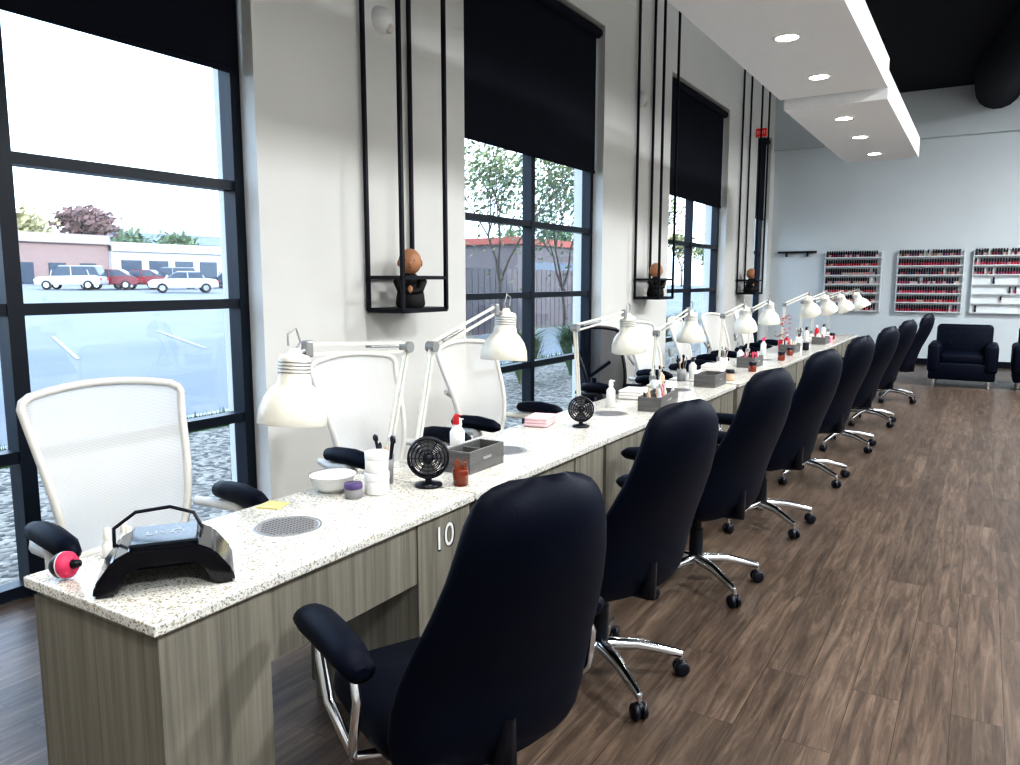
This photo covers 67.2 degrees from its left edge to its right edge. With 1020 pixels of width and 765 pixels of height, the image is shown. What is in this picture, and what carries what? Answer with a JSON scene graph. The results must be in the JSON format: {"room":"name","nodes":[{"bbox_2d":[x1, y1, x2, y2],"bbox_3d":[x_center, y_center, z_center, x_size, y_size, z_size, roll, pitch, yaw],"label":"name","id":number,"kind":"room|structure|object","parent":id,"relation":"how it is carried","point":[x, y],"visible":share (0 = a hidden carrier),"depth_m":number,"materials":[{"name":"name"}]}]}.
{"room":"salon","nodes":[
{"label":"salon","id":0,"kind":"room"},
{"bbox_2d":[212,0,775,500],"bbox_3d":[-0.055,-1.946,6.937,0.350,5.000,19.500,5,9,31],"label":"wall","id":1,"kind":"structure","parent":0,"point":[299,60],"depth_m":5.45,"materials":[{"name":"paint"}]},
{"bbox_2d":[0,0,256,604],"bbox_3d":[-2.273,-1.055,3.397,0.100,4.150,2.611,5,9,31],"label":"window","id":2,"kind":"structure","parent":1,"relation":"in","point":[13,311],"depth_m":3.72,"materials":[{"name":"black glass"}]},
{"bbox_2d":[0,0,238,74],"bbox_3d":[-2.188,-2.344,3.176,0.100,1.495,2.560,5,9,31],"label":"roller shade","id":3,"kind":"object","parent":2,"relation":"attached to","point":[201,32],"visible":1,"depth_m":3.93,"materials":[{"name":"fabric"}]},
{"bbox_2d":[371,5,394,35],"bbox_3d":[-0.838,-2.441,5.168,0.083,0.190,0.190,5,9,31],"label":"light","id":4,"kind":"object","parent":1,"relation":"attached to","point":[382,20],"visible":1,"depth_m":5.13,"materials":[{"name":"white plastic"}]},
{"bbox_2d":[465,154,592,423],"bbox_3d":[0.179,-1.573,7.362,0.100,4.150,2.631,5,9,31],"label":"window","id":5,"kind":"structure","parent":1,"relation":"in","point":[528,223],"depth_m":7.48,"materials":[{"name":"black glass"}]},
{"bbox_2d":[464,0,602,173],"bbox_3d":[0.264,-2.863,7.140,0.100,1.495,2.580,5,9,31],"label":"roller shade","id":6,"kind":"object","parent":1,"relation":"attached to","point":[530,65],"visible":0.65,"depth_m":7.08,"materials":[{"name":"fabric"}]},
{"bbox_2d":[665,199,718,352],"bbox_3d":[2.631,-2.092,11.326,0.100,4.150,2.651,5,9,31],"label":"window","id":7,"kind":"structure","parent":1,"relation":"in","point":[687,243],"depth_m":11.42,"materials":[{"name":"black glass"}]},
{"bbox_2d":[669,76,727,208],"bbox_3d":[2.716,-3.382,11.104,0.100,1.495,2.600,5,9,31],"label":"roller shade","id":8,"kind":"object","parent":1,"relation":"attached to","point":[701,121],"visible":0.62,"depth_m":11.12,"materials":[{"name":"fabric"}]},
{"bbox_2d":[752,219,761,342],"bbox_3d":[4.523,-2.493,14.386,0.100,4.150,1.011,5,9,31],"label":"window","id":9,"kind":"structure","parent":1,"relation":"in","point":[755,296],"depth_m":14.80,"materials":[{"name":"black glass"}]},
{"bbox_2d":[755,137,769,219],"bbox_3d":[4.609,-3.782,14.164,0.100,1.495,0.960,5,9,31],"label":"roller shade","id":10,"kind":"object","parent":1,"relation":"attached to","point":[764,140],"visible":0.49,"depth_m":14.36,"materials":[{"name":"fabric"}]},
{"bbox_2d":[0,364,1019,764],"bbox_3d":[3.482,0.873,5.118,8.650,0.120,19.500,5,9,31],"label":"floor","id":11,"kind":"structure","parent":0,"point":[887,632],"depth_m":3.23,"materials":[{"name":"brown wood"}]},
{"bbox_2d":[16,377,268,569],"bbox_3d":[-1.292,0.561,2.744,0.681,1.113,0.742,6,10,39],"label":"mesh chair","id":12,"kind":"object","parent":11,"relation":"on","point":[104,450],"visible":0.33,"depth_m":2.85,"materials":[{"name":"white fabric"}]},
{"bbox_2d":[23,474,473,764],"bbox_3d":[-0.662,0.801,2.315,0.530,0.750,1.205,5,9,31],"label":"table","id":13,"kind":"object","parent":11,"relation":"on","point":[173,667],"visible":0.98,"depth_m":1.89,"materials":[{"name":"stone"}]},
{"bbox_2d":[48,551,81,578],"bbox_3d":[-1.080,0.445,1.872,0.075,0.066,0.066,2,8,11],"label":"brush","id":14,"kind":"object","parent":13,"relation":"on","point":[65,564],"visible":1,"depth_m":1.85,"materials":[{"name":"pink plastic"}]},
{"bbox_2d":[101,519,150,557],"bbox_3d":[-1.018,0.418,2.042,0.145,0.080,0.104,5,9,31],"label":"bottle","id":15,"kind":"object","parent":13,"relation":"on","point":[106,546],"visible":0.48,"depth_m":2.02,"materials":[{"name":"white plastic"}]},
{"bbox_2d":[92,505,234,598],"bbox_3d":[-0.842,0.397,1.880,0.308,0.164,0.190,-3,8,-21],"label":"dryer","id":16,"kind":"object","parent":13,"relation":"on","point":[182,543],"visible":1,"depth_m":1.83,"materials":[{"name":"black plastic"}]},
{"bbox_2d":[256,500,288,509],"bbox_3d":[-0.769,0.397,2.491,0.075,0.004,0.075,2,8,14],"label":"sticky note pad","id":17,"kind":"object","parent":13,"relation":"on","point":[275,505],"visible":1,"depth_m":2.48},
{"bbox_2d":[308,468,356,492],"bbox_3d":[-0.618,0.346,2.675,0.166,0.058,0.166,5,9,31],"label":"bowl","id":18,"kind":"object","parent":13,"relation":"on","point":[330,480],"visible":0.94,"depth_m":2.67,"materials":[{"name":"ceramic"}]},
{"bbox_2d":[344,481,362,499],"bbox_3d":[-0.527,0.362,2.586,0.062,0.050,0.061,5,9,31],"label":"jar","id":19,"kind":"object","parent":13,"relation":"on","point":[353,490],"visible":1,"depth_m":2.56,"materials":[{"name":"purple plastic"}]},
{"bbox_2d":[364,470,389,495],"bbox_3d":[-0.457,0.342,2.640,0.086,0.075,0.086,5,9,31],"label":"jar","id":20,"kind":"object","parent":13,"relation":"on","point":[375,484],"visible":0.81,"depth_m":2.60,"materials":[{"name":"white plastic"}]},
{"bbox_2d":[364,449,388,473],"bbox_3d":[-0.457,0.269,2.631,0.082,0.070,0.082,5,9,31],"label":"jar","id":21,"kind":"object","parent":20,"relation":"on","point":[376,460],"visible":1,"depth_m":2.60,"materials":[{"name":"white plastic"}]},
{"bbox_2d":[373,433,395,483],"bbox_3d":[-0.451,0.272,2.764,0.082,0.183,0.083,5,9,31],"label":"brush","id":22,"kind":"object","parent":13,"relation":"on","point":[390,447],"visible":0.5,"depth_m":2.75,"materials":[{"name":"grey plastic"}]},
{"bbox_2d":[407,436,448,488],"bbox_3d":[-0.290,0.280,2.724,0.149,0.177,0.098,-1,7,-4],"label":"desk fan","id":23,"kind":"object","parent":13,"relation":"on","point":[426,443],"visible":1,"depth_m":2.71,"materials":[{"name":"black plastic"}]},
{"bbox_2d":[310,350,471,474],"bbox_3d":[-0.591,0.412,3.876,0.681,1.113,0.742,6,9,37],"label":"mesh chair","id":24,"kind":"object","parent":11,"relation":"on","point":[357,391],"visible":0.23,"depth_m":3.98,"materials":[{"name":"white fabric"}]},
{"bbox_2d":[293,471,606,764],"bbox_3d":[-0.110,0.684,1.849,0.735,1.101,0.794,-5,9,-32],"label":"office chair","id":25,"kind":"object","parent":11,"relation":"on","point":[502,655],"visible":1,"depth_m":1.59,"materials":[{"name":"black leather"}]},
{"bbox_2d":[361,427,606,511],"bbox_3d":[-0.057,0.673,3.294,0.530,0.750,1.090,5,9,31],"label":"table","id":26,"kind":"object","parent":11,"relation":"on","point":[528,453],"visible":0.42,"depth_m":3.26,"materials":[{"name":"stone"}]},
{"bbox_2d":[256,328,413,474],"bbox_3d":[-0.568,0.087,2.665,0.220,0.576,0.710,5,9,31],"label":"desk lamp","id":27,"kind":"object","parent":26,"relation":"on","point":[293,401],"visible":0.85,"depth_m":2.41,"materials":[{"name":"white metal"}]},
{"bbox_2d":[450,414,462,446],"bbox_3d":[-0.219,0.221,3.122,0.052,0.190,0.051,5,9,31],"label":"pump bottle","id":28,"kind":"object","parent":26,"relation":"on","point":[456,436],"visible":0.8,"depth_m":3.10,"materials":[{"name":"white plastic"}]},
{"bbox_2d":[452,458,468,486],"bbox_3d":[-0.176,0.318,2.742,0.060,0.096,0.060,5,9,31],"label":"jar","id":29,"kind":"object","parent":26,"relation":"on","point":[460,474],"visible":1,"depth_m":2.72,"materials":[{"name":"brown"}]},
{"bbox_2d":[407,294,526,465],"bbox_3d":[-0.181,-0.045,3.324,0.220,0.666,0.800,5,9,31],"label":"desk lamp","id":30,"kind":"object","parent":26,"relation":"on","point":[504,344],"visible":0.93,"depth_m":3.46,"materials":[{"name":"white metal"}]},
{"bbox_2d":[444,439,503,474],"bbox_3d":[-0.139,0.289,3.010,0.121,0.085,0.250,5,9,31],"label":"organizer box","id":31,"kind":"object","parent":26,"relation":"on","point":[481,454],"visible":0.85,"depth_m":2.98,"materials":[{"name":"grey wood"}]},
{"bbox_2d":[435,338,562,438],"bbox_3d":[-0.053,0.298,4.746,0.681,1.113,0.742,5,9,36],"label":"mesh chair","id":32,"kind":"object","parent":11,"relation":"on","point":[475,385],"visible":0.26,"depth_m":4.87,"materials":[{"name":"white fabric"}]},
{"bbox_2d":[512,399,654,513],"bbox_3d":[0.518,0.551,4.223,0.530,0.750,1.090,5,9,31],"label":"table","id":33,"kind":"object","parent":11,"relation":"on","point":[623,426],"visible":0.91,"depth_m":3.83,"materials":[{"name":"stone"}]},
{"bbox_2d":[524,412,555,427],"bbox_3d":[0.154,0.190,3.906,0.120,0.046,0.168,3,8,20],"label":"folded towel","id":34,"kind":"object","parent":33,"relation":"on","point":[543,420],"visible":1,"depth_m":3.84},
{"bbox_2d":[568,396,593,427],"bbox_3d":[0.356,0.145,3.845,0.129,0.154,0.085,1,7,5],"label":"desk fan","id":35,"kind":"object","parent":33,"relation":"on","point":[580,417],"visible":1,"depth_m":3.83,"materials":[{"name":"black plastic"}]},
{"bbox_2d":[570,303,646,405],"bbox_3d":[0.588,-0.168,4.534,0.220,0.595,0.800,5,9,31],"label":"desk lamp","id":36,"kind":"object","parent":33,"relation":"on","point":[628,341],"visible":0.9,"depth_m":4.68,"materials":[{"name":"white metal"}]},
{"bbox_2d":[606,380,614,407],"bbox_3d":[0.583,0.064,4.439,0.052,0.160,0.051,5,9,31],"label":"pump bottle","id":37,"kind":"object","parent":33,"relation":"on","point":[610,392],"visible":1,"depth_m":4.42,"materials":[{"name":"white plastic"}]},
{"bbox_2d":[638,381,677,411],"bbox_3d":[0.870,0.073,4.488,0.131,0.128,0.450,3,8,24],"label":"organizer box","id":38,"kind":"object","parent":33,"relation":"on","point":[660,396],"visible":0.99,"depth_m":4.36,"materials":[{"name":"grey wood"}]},
{"bbox_2d":[571,325,666,402],"bbox_3d":[0.886,0.113,6.168,0.742,1.113,0.681,-7,10,-41],"label":"mesh chair","id":39,"kind":"object","parent":11,"relation":"on","point":[598,364],"visible":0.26,"depth_m":6.32,"materials":[{"name":"plastic"}]},
{"bbox_2d":[594,399,718,720],"bbox_3d":[0.366,0.562,2.775,0.735,1.101,0.794,-6,9,-37],"label":"office chair","id":40,"kind":"object","parent":11,"relation":"on","point":[649,521],"visible":0.76,"depth_m":2.52,"materials":[{"name":"black leather"}]},
{"bbox_2d":[626,320,700,383],"bbox_3d":[1.428,-0.010,7.103,0.681,1.113,0.742,6,9,37],"label":"mesh chair","id":41,"kind":"object","parent":11,"relation":"on","point":[643,362],"visible":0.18,"depth_m":7.28,"materials":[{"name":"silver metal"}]},
{"bbox_2d":[605,380,735,431],"bbox_3d":[1.091,0.430,5.149,0.530,0.750,1.080,5,9,31],"label":"table","id":42,"kind":"object","parent":11,"relation":"on","point":[720,398],"visible":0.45,"depth_m":5.19,"materials":[{"name":"stone"}]},
{"bbox_2d":[618,386,647,399],"bbox_3d":[0.778,0.066,4.818,0.144,0.056,0.202,4,8,26],"label":"folded towel","id":43,"kind":"object","parent":42,"relation":"on","point":[630,392],"visible":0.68,"depth_m":4.74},
{"bbox_2d":[646,301,705,386],"bbox_3d":[1.218,-0.297,5.590,0.220,0.577,0.830,5,9,31],"label":"desk lamp","id":44,"kind":"object","parent":42,"relation":"on","point":[690,332],"visible":0.91,"depth_m":5.75,"materials":[{"name":"white metal"}]},
{"bbox_2d":[676,354,687,380],"bbox_3d":[1.255,-0.108,5.625,0.072,0.194,0.076,-2,8,-18],"label":"cup","id":45,"kind":"object","parent":42,"relation":"on","point":[681,372],"visible":1,"depth_m":5.61,"materials":[{"name":"grey plastic"}]},
{"bbox_2d":[694,371,725,387],"bbox_3d":[1.407,-0.024,5.397,0.151,0.085,0.270,5,9,31],"label":"organizer box","id":46,"kind":"object","parent":42,"relation":"on","point":[708,379],"visible":1,"depth_m":5.30,"materials":[{"name":"grey wood"}]},
{"bbox_2d":[667,316,728,376],"bbox_3d":[1.975,-0.126,7.988,0.681,1.113,0.742,4,8,26],"label":"mesh chair","id":47,"kind":"object","parent":11,"relation":"on","point":[682,348],"visible":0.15,"depth_m":8.12,"materials":[{"name":"white fabric"}]},
{"bbox_2d":[621,367,793,607],"bbox_3d":[0.943,0.445,3.670,0.735,1.101,0.794,-6,10,-39],"label":"office chair","id":48,"kind":"object","parent":11,"relation":"on","point":[743,453],"visible":0.75,"depth_m":3.43,"materials":[{"name":"black leather"}]},
{"bbox_2d":[669,365,773,413],"bbox_3d":[1.729,0.295,6.180,0.530,0.750,1.190,5,9,31],"label":"table","id":49,"kind":"object","parent":11,"relation":"on","point":[742,376],"visible":0.09,"depth_m":5.72,"materials":[{"name":"stone"}]},
{"bbox_2d":[700,363,725,371],"bbox_3d":[1.638,-0.117,6.191,0.160,0.062,0.224,4,8,26],"label":"folded towel","id":50,"kind":"object","parent":49,"relation":"on","point":[720,367],"visible":0.85,"depth_m":6.11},
{"bbox_2d":[716,298,757,362],"bbox_3d":[2.039,-0.463,6.881,0.220,0.571,0.747,5,9,31],"label":"desk lamp","id":51,"kind":"object","parent":49,"relation":"on","point":[745,324],"visible":0.9,"depth_m":7.01,"materials":[{"name":"white metal"}]},
{"bbox_2d":[736,351,762,367],"bbox_3d":[2.071,-0.206,6.619,0.151,0.130,0.310,5,9,31],"label":"organizer box","id":52,"kind":"object","parent":49,"relation":"on","point":[742,361],"visible":0.91,"depth_m":6.53,"materials":[{"name":"grey wood"}]},
{"bbox_2d":[700,312,759,362],"bbox_3d":[2.605,-0.259,9.005,0.681,1.113,0.742,6,10,40],"label":"mesh chair","id":53,"kind":"object","parent":11,"relation":"on","point":[710,321],"visible":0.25,"depth_m":9.14,"materials":[{"name":"white fabric"}]},
{"bbox_2d":[733,309,777,351],"bbox_3d":[3.283,-0.402,10.102,0.681,1.113,0.742,5,9,31],"label":"mesh chair","id":54,"kind":"object","parent":11,"relation":"on","point":[770,343],"visible":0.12,"depth_m":10.22,"materials":[{"name":"white fabric"}]},
{"bbox_2d":[727,354,805,388],"bbox_3d":[2.356,0.163,7.195,0.530,0.750,1.190,5,9,31],"label":"table","id":55,"kind":"object","parent":11,"relation":"on","point":[793,365],"visible":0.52,"depth_m":7.20,"materials":[{"name":"stone"}]},
{"bbox_2d":[750,294,779,324],"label":"desk lamp","id":56,"kind":"object","parent":55,"relation":"on","point":[769,315],"depth_m":7.87,"materials":[{"name":"white metal"}]},
{"bbox_2d":[716,349,842,538],"bbox_3d":[1.567,0.323,4.603,0.735,1.101,0.794,-6,9,-37],"label":"office chair","id":57,"kind":"object","parent":11,"relation":"on","point":[815,391],"visible":0.75,"depth_m":4.37,"materials":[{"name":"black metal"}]},
{"bbox_2d":[753,346,826,367],"bbox_3d":[2.983,0.030,8.209,0.530,0.750,1.190,5,9,31],"label":"table","id":58,"kind":"object","parent":11,"relation":"on","point":[773,350],"visible":0.04,"depth_m":8.02,"materials":[{"name":"stone"}]},
{"bbox_2d":[779,339,800,352],"bbox_3d":[2.907,-0.381,7.971,0.151,0.126,0.310,5,9,31],"label":"organizer box","id":59,"kind":"object","parent":58,"relation":"on","point":[796,346],"visible":0.86,"depth_m":7.87,"materials":[{"name":"grey wood"}]},
{"bbox_2d":[777,291,820,345],"bbox_3d":[3.336,-0.739,8.803,0.677,0.620,0.219,-7,10,-42],"label":"desk lamp","id":60,"kind":"object","parent":58,"relation":"on","point":[810,309],"visible":0.91,"depth_m":8.85,"materials":[{"name":"white metal"}]},
{"bbox_2d":[792,339,843,354],"bbox_3d":[3.611,-0.103,9.223,0.530,0.750,1.190,5,9,31],"label":"table","id":61,"kind":"object","parent":11,"relation":"on","point":[834,344],"visible":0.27,"depth_m":9.22,"materials":[{"name":"stone"}]},
{"bbox_2d":[811,332,829,344],"bbox_3d":[3.655,-0.520,9.029,0.151,0.128,0.310,5,9,31],"label":"organizer box","id":62,"kind":"object","parent":61,"relation":"on","point":[820,339],"visible":1,"depth_m":8.92,"materials":[{"name":"grey wood"}]},
{"bbox_2d":[812,290,837,315],"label":"desk lamp","id":63,"kind":"object","parent":61,"relation":"on","point":[828,306],"depth_m":9.60,"materials":[{"name":"white metal"}]},
{"bbox_2d":[778,335,874,487],"bbox_3d":[2.266,0.181,5.693,0.735,1.101,0.794,-6,10,-40],"label":"office chair","id":64,"kind":"object","parent":11,"relation":"on","point":[858,357],"visible":0.53,"depth_m":5.46,"materials":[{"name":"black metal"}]},
{"bbox_2d":[802,334,856,356],"bbox_3d":[4.238,-0.235,10.238,0.530,0.750,1.190,5,9,31],"label":"table","id":65,"kind":"object","parent":11,"relation":"on","point":[847,339],"visible":0.07,"depth_m":9.94,"materials":[{"name":"stone"}]},
{"bbox_2d":[828,290,854,313],"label":"desk lamp","id":66,"kind":"object","parent":65,"relation":"on","point":[844,305],"depth_m":10.16,"materials":[{"name":"white metal"}]},
{"bbox_2d":[826,288,870,334],"bbox_3d":[4.617,-0.968,10.481,0.555,0.640,0.220,5,9,31],"label":"desk lamp","id":67,"kind":"object","parent":65,"relation":"on","point":[860,302],"visible":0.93,"depth_m":10.35,"materials":[{"name":"white metal"}]},
{"bbox_2d":[819,326,899,452],"bbox_3d":[3.007,0.034,6.815,0.735,1.101,0.794,-7,10,-42],"label":"office chair","id":68,"kind":"object","parent":11,"relation":"on","point":[887,340],"visible":0.66,"depth_m":6.58,"materials":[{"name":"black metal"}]},
{"bbox_2d":[842,319,917,427],"bbox_3d":[3.773,-0.118,7.977,0.735,1.101,0.794,-7,10,-42],"label":"office chair","id":69,"kind":"object","parent":11,"relation":"on","point":[907,329],"visible":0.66,"depth_m":7.77,"materials":[{"name":"black leather"}]},
{"bbox_2d":[877,313,934,403],"bbox_3d":[4.795,-0.319,9.513,0.794,1.101,0.735,7,10,43],"label":"office chair","id":70,"kind":"object","parent":11,"relation":"on","point":[926,324],"visible":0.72,"depth_m":9.27,"materials":[{"name":"black leather"}]},
{"bbox_2d":[927,324,998,388],"bbox_3d":[6.500,-0.393,11.023,0.857,0.859,0.814,5,9,31],"label":"leather armchair","id":71,"kind":"object","parent":11,"relation":"on","point":[964,352],"visible":1,"depth_m":10.86,"materials":[{"name":"black leather"}]},
{"bbox_2d":[1010,328,1019,389],"bbox_3d":[7.421,-0.335,10.579,0.857,0.859,0.814,5,9,31],"label":"leather armchair","id":72,"kind":"object","parent":11,"relation":"on","point":[1015,352],"visible":1,"depth_m":10.47,"materials":[{"name":"black leather"}]},
{"bbox_2d":[767,84,1019,361],"bbox_3d":[8.645,-2.714,12.801,8.300,5.000,0.320,5,9,31],"label":"wall","id":73,"kind":"structure","parent":0,"point":[962,190],"depth_m":13.72,"materials":[{"name":"paint"}]},
{"bbox_2d":[823,250,882,311],"bbox_3d":[6.340,-1.876,14.232,0.976,1.108,0.087,5,9,31],"label":"rack","id":74,"kind":"object","parent":73,"relation":"attached to","point":[845,271],"visible":0.82,"depth_m":14.18,"materials":[{"name":"plastic"}]},
{"bbox_2d":[894,249,965,312],"bbox_3d":[7.410,-1.791,13.581,1.046,1.108,0.087,5,9,31],"label":"rack","id":75,"kind":"object","parent":73,"relation":"attached to","point":[928,281],"visible":1,"depth_m":13.58,"materials":[{"name":"plastic"}]},
{"bbox_2d":[969,248,1019,313],"bbox_3d":[8.382,-1.714,12.990,0.986,1.108,0.087,5,9,31],"label":"rack","id":76,"kind":"object","parent":73,"relation":"attached to","point":[995,284],"visible":1,"depth_m":13.07,"materials":[{"name":"plastic"}]},
{"bbox_2d":[865,0,1019,92],"bbox_3d":[3.482,-4.119,4.465,8.650,0.450,19.500,5,9,31],"label":"ceiling","id":77,"kind":"structure","parent":0,"point":[930,44],"depth_m":10.26,"materials":[{"name":"paint"}]},
{"bbox_2d":[359,0,448,313],"bbox_3d":[-0.709,-2.346,5.124,0.324,3.737,0.504,5,9,31],"label":"frame","id":78,"kind":"object","parent":77,"relation":"hanging from","point":[403,310],"visible":0.93,"depth_m":5.18,"materials":[{"name":"black metal"}]},
{"bbox_2d":[393,248,426,307],"bbox_3d":[-0.691,-0.724,5.318,0.232,0.404,0.221,-1,8,-7],"label":"figurine","id":79,"kind":"object","parent":78,"relation":"on","point":[414,288],"visible":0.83,"depth_m":5.26,"materials":[{"name":"ceramic"}]},
{"bbox_2d":[633,0,680,299],"bbox_3d":[1.748,-2.866,9.097,0.324,3.737,0.504,5,9,31],"label":"frame","id":80,"kind":"object","parent":77,"relation":"hanging from","point":[658,297],"visible":0.94,"depth_m":9.10,"materials":[{"name":"black metal"}]},
{"bbox_2d":[647,263,665,296],"bbox_3d":[1.766,-1.244,9.291,0.232,0.404,0.221,-1,8,-7],"label":"figurine","id":81,"kind":"object","parent":80,"relation":"on","point":[652,288],"visible":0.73,"depth_m":9.23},
{"bbox_2d":[736,69,770,293],"bbox_3d":[4.090,-3.361,12.884,0.324,3.737,0.504,5,9,31],"label":"frame","id":82,"kind":"object","parent":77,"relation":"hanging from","point":[737,279],"visible":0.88,"depth_m":12.89,"materials":[{"name":"black metal"}]},
{"bbox_2d":[744,268,758,291],"bbox_3d":[4.108,-1.739,13.078,0.232,0.404,0.221,-1,8,-7],"label":"figurine","id":83,"kind":"object","parent":82,"relation":"on","point":[749,287],"visible":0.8,"depth_m":13.02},
{"bbox_2d":[667,0,919,162],"bbox_3d":[1.377,-3.115,4.538,0.980,1.580,14.800,5,9,31],"label":"ceiling soffit","id":84,"kind":"structure","parent":77,"relation":"hanging from","point":[841,39],"depth_m":6.47,"materials":[{"name":"paint"}]},
{"bbox_2d":[772,33,801,42],"bbox_3d":[2.065,-2.568,5.722,0.210,0.010,0.210,5,9,31],"label":"recessed light","id":85,"kind":"object","parent":84,"relation":"in","point":[785,37],"visible":1,"depth_m":5.72,"materials":[{"name":"white"}]},
{"bbox_2d":[974,6,1019,108],"bbox_3d":[3.897,-3.783,5.017,1.650,0.810,17.406,5,9,31],"label":"duct","id":86,"kind":"object","parent":77,"relation":"hanging from","point":[997,71],"depth_m":10.71,"materials":[{"name":"metal"}]},
{"label":"outside","id":87,"kind":"structure","parent":0,"visible":0},
{"bbox_2d":[0,341,700,585],"bbox_3d":[0.561,0.178,11.507,3.050,0.200,100.000,5,9,31],"label":"gravel bed","id":88,"kind":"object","parent":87,"point":[210,449],"visible":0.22,"depth_m":6.85,"materials":[{"name":"gravel"}]},
{"bbox_2d":[480,323,561,383],"bbox_3d":[0.215,-0.451,11.904,1.552,0.945,1.520,5,9,31],"label":"ornamental grass","id":89,"kind":"object","parent":88,"relation":"on","point":[518,373],"depth_m":11.84,"materials":[{"name":"green plant"}]},
{"bbox_2d":[538,321,571,374],"bbox_3d":[1.107,-0.607,13.096,1.523,0.944,1.550,5,9,31],"label":"ornamental grass","id":90,"kind":"object","parent":88,"relation":"on","point":[566,343],"depth_m":12.96,"materials":[{"name":"green plant"}]},
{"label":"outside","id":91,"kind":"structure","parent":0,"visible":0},
{"bbox_2d":[0,284,702,446],"bbox_3d":[-31.545,-11.411,89.001,132.400,2.714,200.000,5,9,31],"label":"ground","id":92,"kind":"structure","parent":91,"point":[185,347],"depth_m":17.89,"materials":[{"name":"asphalt"}]},
{"bbox_2d":[16,205,60,232],"bbox_3d":[-58.484,-16.015,90.044,8.672,9.615,8.279,5,9,31],"label":"tree","id":93,"kind":"object","parent":92,"relation":"on","point":[25,222],"visible":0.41,"depth_m":89.40,"materials":[{"name":"green plant"}]},
{"bbox_2d":[33,265,108,289],"bbox_3d":[-32.081,-7.682,56.213,4.520,1.740,1.890,-1,8,-9],"label":"suv","id":94,"kind":"object","parent":92,"relation":"on","point":[89,276],"visible":1,"depth_m":55.48,"materials":[{"name":"grey paint"}]},
{"bbox_2d":[48,203,127,237],"bbox_3d":[-53.537,-17.665,98.584,9.555,10.654,10.891,5,9,31],"label":"tree","id":95,"kind":"object","parent":92,"relation":"on","point":[78,220],"visible":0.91,"depth_m":95.77,"materials":[{"name":"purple plant"}]},
{"bbox_2d":[80,269,142,288],"bbox_3d":[-30.617,-7.868,58.596,4.520,1.490,1.890,-2,8,-11],"label":"car","id":96,"kind":"object","parent":92,"relation":"on","point":[127,280],"visible":0.52,"depth_m":58.00,"materials":[{"name":"red paint"}]},
{"bbox_2d":[18,231,221,283],"bbox_3d":[-49.630,-12.050,76.442,18.500,5.200,52.000,5,9,31],"label":"building","id":97,"kind":"structure","parent":92,"relation":"on","point":[41,253],"depth_m":77.24,"materials":[{"name":"paint"}]},
{"bbox_2d":[110,226,161,242],"bbox_3d":[-52.411,-17.645,107.011,6.761,8.401,6.896,5,9,31],"label":"tree","id":98,"kind":"object","parent":92,"relation":"on","point":[128,237],"visible":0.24,"depth_m":105.62,"materials":[{"name":"green plant"}]},
{"bbox_2d":[114,270,165,288],"bbox_3d":[-29.258,-8.155,60.794,4.520,1.490,1.890,-1,8,-9],"label":"car","id":99,"kind":"object","parent":92,"relation":"on","point":[147,275],"visible":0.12,"depth_m":60.06,"materials":[{"name":"red paint"}]},
{"bbox_2d":[107,227,220,246],"bbox_3d":[-61.184,-21.851,135.543,12.200,9.300,22.000,5,9,31],"label":"office building","id":100,"kind":"structure","parent":92,"relation":"on","point":[208,238],"depth_m":132.45,"materials":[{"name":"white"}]},
{"bbox_2d":[147,267,198,288],"bbox_3d":[-27.794,-8.589,63.144,4.520,1.740,1.890,-2,8,-11],"label":"suv","id":101,"kind":"object","parent":92,"relation":"on","point":[165,271],"visible":0.09,"depth_m":62.37,"materials":[{"name":"grey paint"}]},
{"bbox_2d":[152,229,203,245],"bbox_3d":[-48.814,-18.079,110.889,6.730,8.286,8.630,5,9,31],"label":"tree","id":102,"kind":"object","parent":92,"relation":"on","point":[174,239],"visible":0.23,"depth_m":110.47,"materials":[{"name":"green plant"}]},
{"bbox_2d":[148,271,218,292],"bbox_3d":[-22.944,-7.063,53.954,4.520,1.490,1.890,-4,8,-26],"label":"car","id":103,"kind":"object","parent":92,"relation":"on","point":[179,279],"visible":1,"depth_m":53.24,"materials":[{"name":"grey paint"}]},
{"bbox_2d":[465,139,573,310],"bbox_3d":[0.177,-3.110,15.868,5.147,5.195,2.894,-6,9,-37],"label":"tree","id":104,"kind":"object","parent":92,"relation":"on","point":[504,181],"visible":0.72,"depth_m":15.32,"materials":[{"name":"green plant"}]},
{"bbox_2d":[466,268,572,335],"bbox_3d":[1.752,-2.821,25.758,0.100,1.850,18.000,5,9,31],"label":"fence","id":105,"kind":"object","parent":92,"relation":"on","point":[548,311],"visible":0.29,"depth_m":23.08,"materials":[{"name":"wood"}]},
{"bbox_2d":[465,237,573,270],"bbox_3d":[-0.583,-10.428,70.985,16.600,4.400,22.300,5,9,31],"label":"building","id":106,"kind":"structure","parent":92,"relation":"on","point":[481,259],"depth_m":59.37,"materials":[{"name":"white concrete"}]},
{"bbox_2d":[497,159,573,342],"bbox_3d":[1.036,-3.218,18.631,4.025,4.696,3.410,7,10,43],"label":"tree","id":107,"kind":"object","parent":92,"relation":"on","point":[542,219],"visible":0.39,"depth_m":18.67,"materials":[{"name":"green plant"}]},
{"bbox_2d":[668,195,695,239],"bbox_3d":[5.166,-4.792,28.447,3.354,5.273,3.444,5,9,31],"label":"tree","id":108,"kind":"object","parent":92,"relation":"on","point":[672,200],"visible":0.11,"depth_m":27.79,"materials":[{"name":"green plant"}]},
{"bbox_2d":[668,229,703,286],"bbox_3d":[30.058,-21.346,131.460,7.566,9.800,7.634,5,9,31],"label":"tree","id":109,"kind":"object","parent":92,"relation":"on","point":[679,250],"visible":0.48,"depth_m":131.10,"materials":[{"name":"green plant"}]},
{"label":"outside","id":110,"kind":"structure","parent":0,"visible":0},
{"bbox_2d":[0,333,671,468],"bbox_3d":[-0.931,-0.034,12.402,0.430,0.390,100.000,5,9,31],"label":"grass strip","id":111,"kind":"object","parent":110,"point":[543,355],"visible":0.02,"depth_m":8.50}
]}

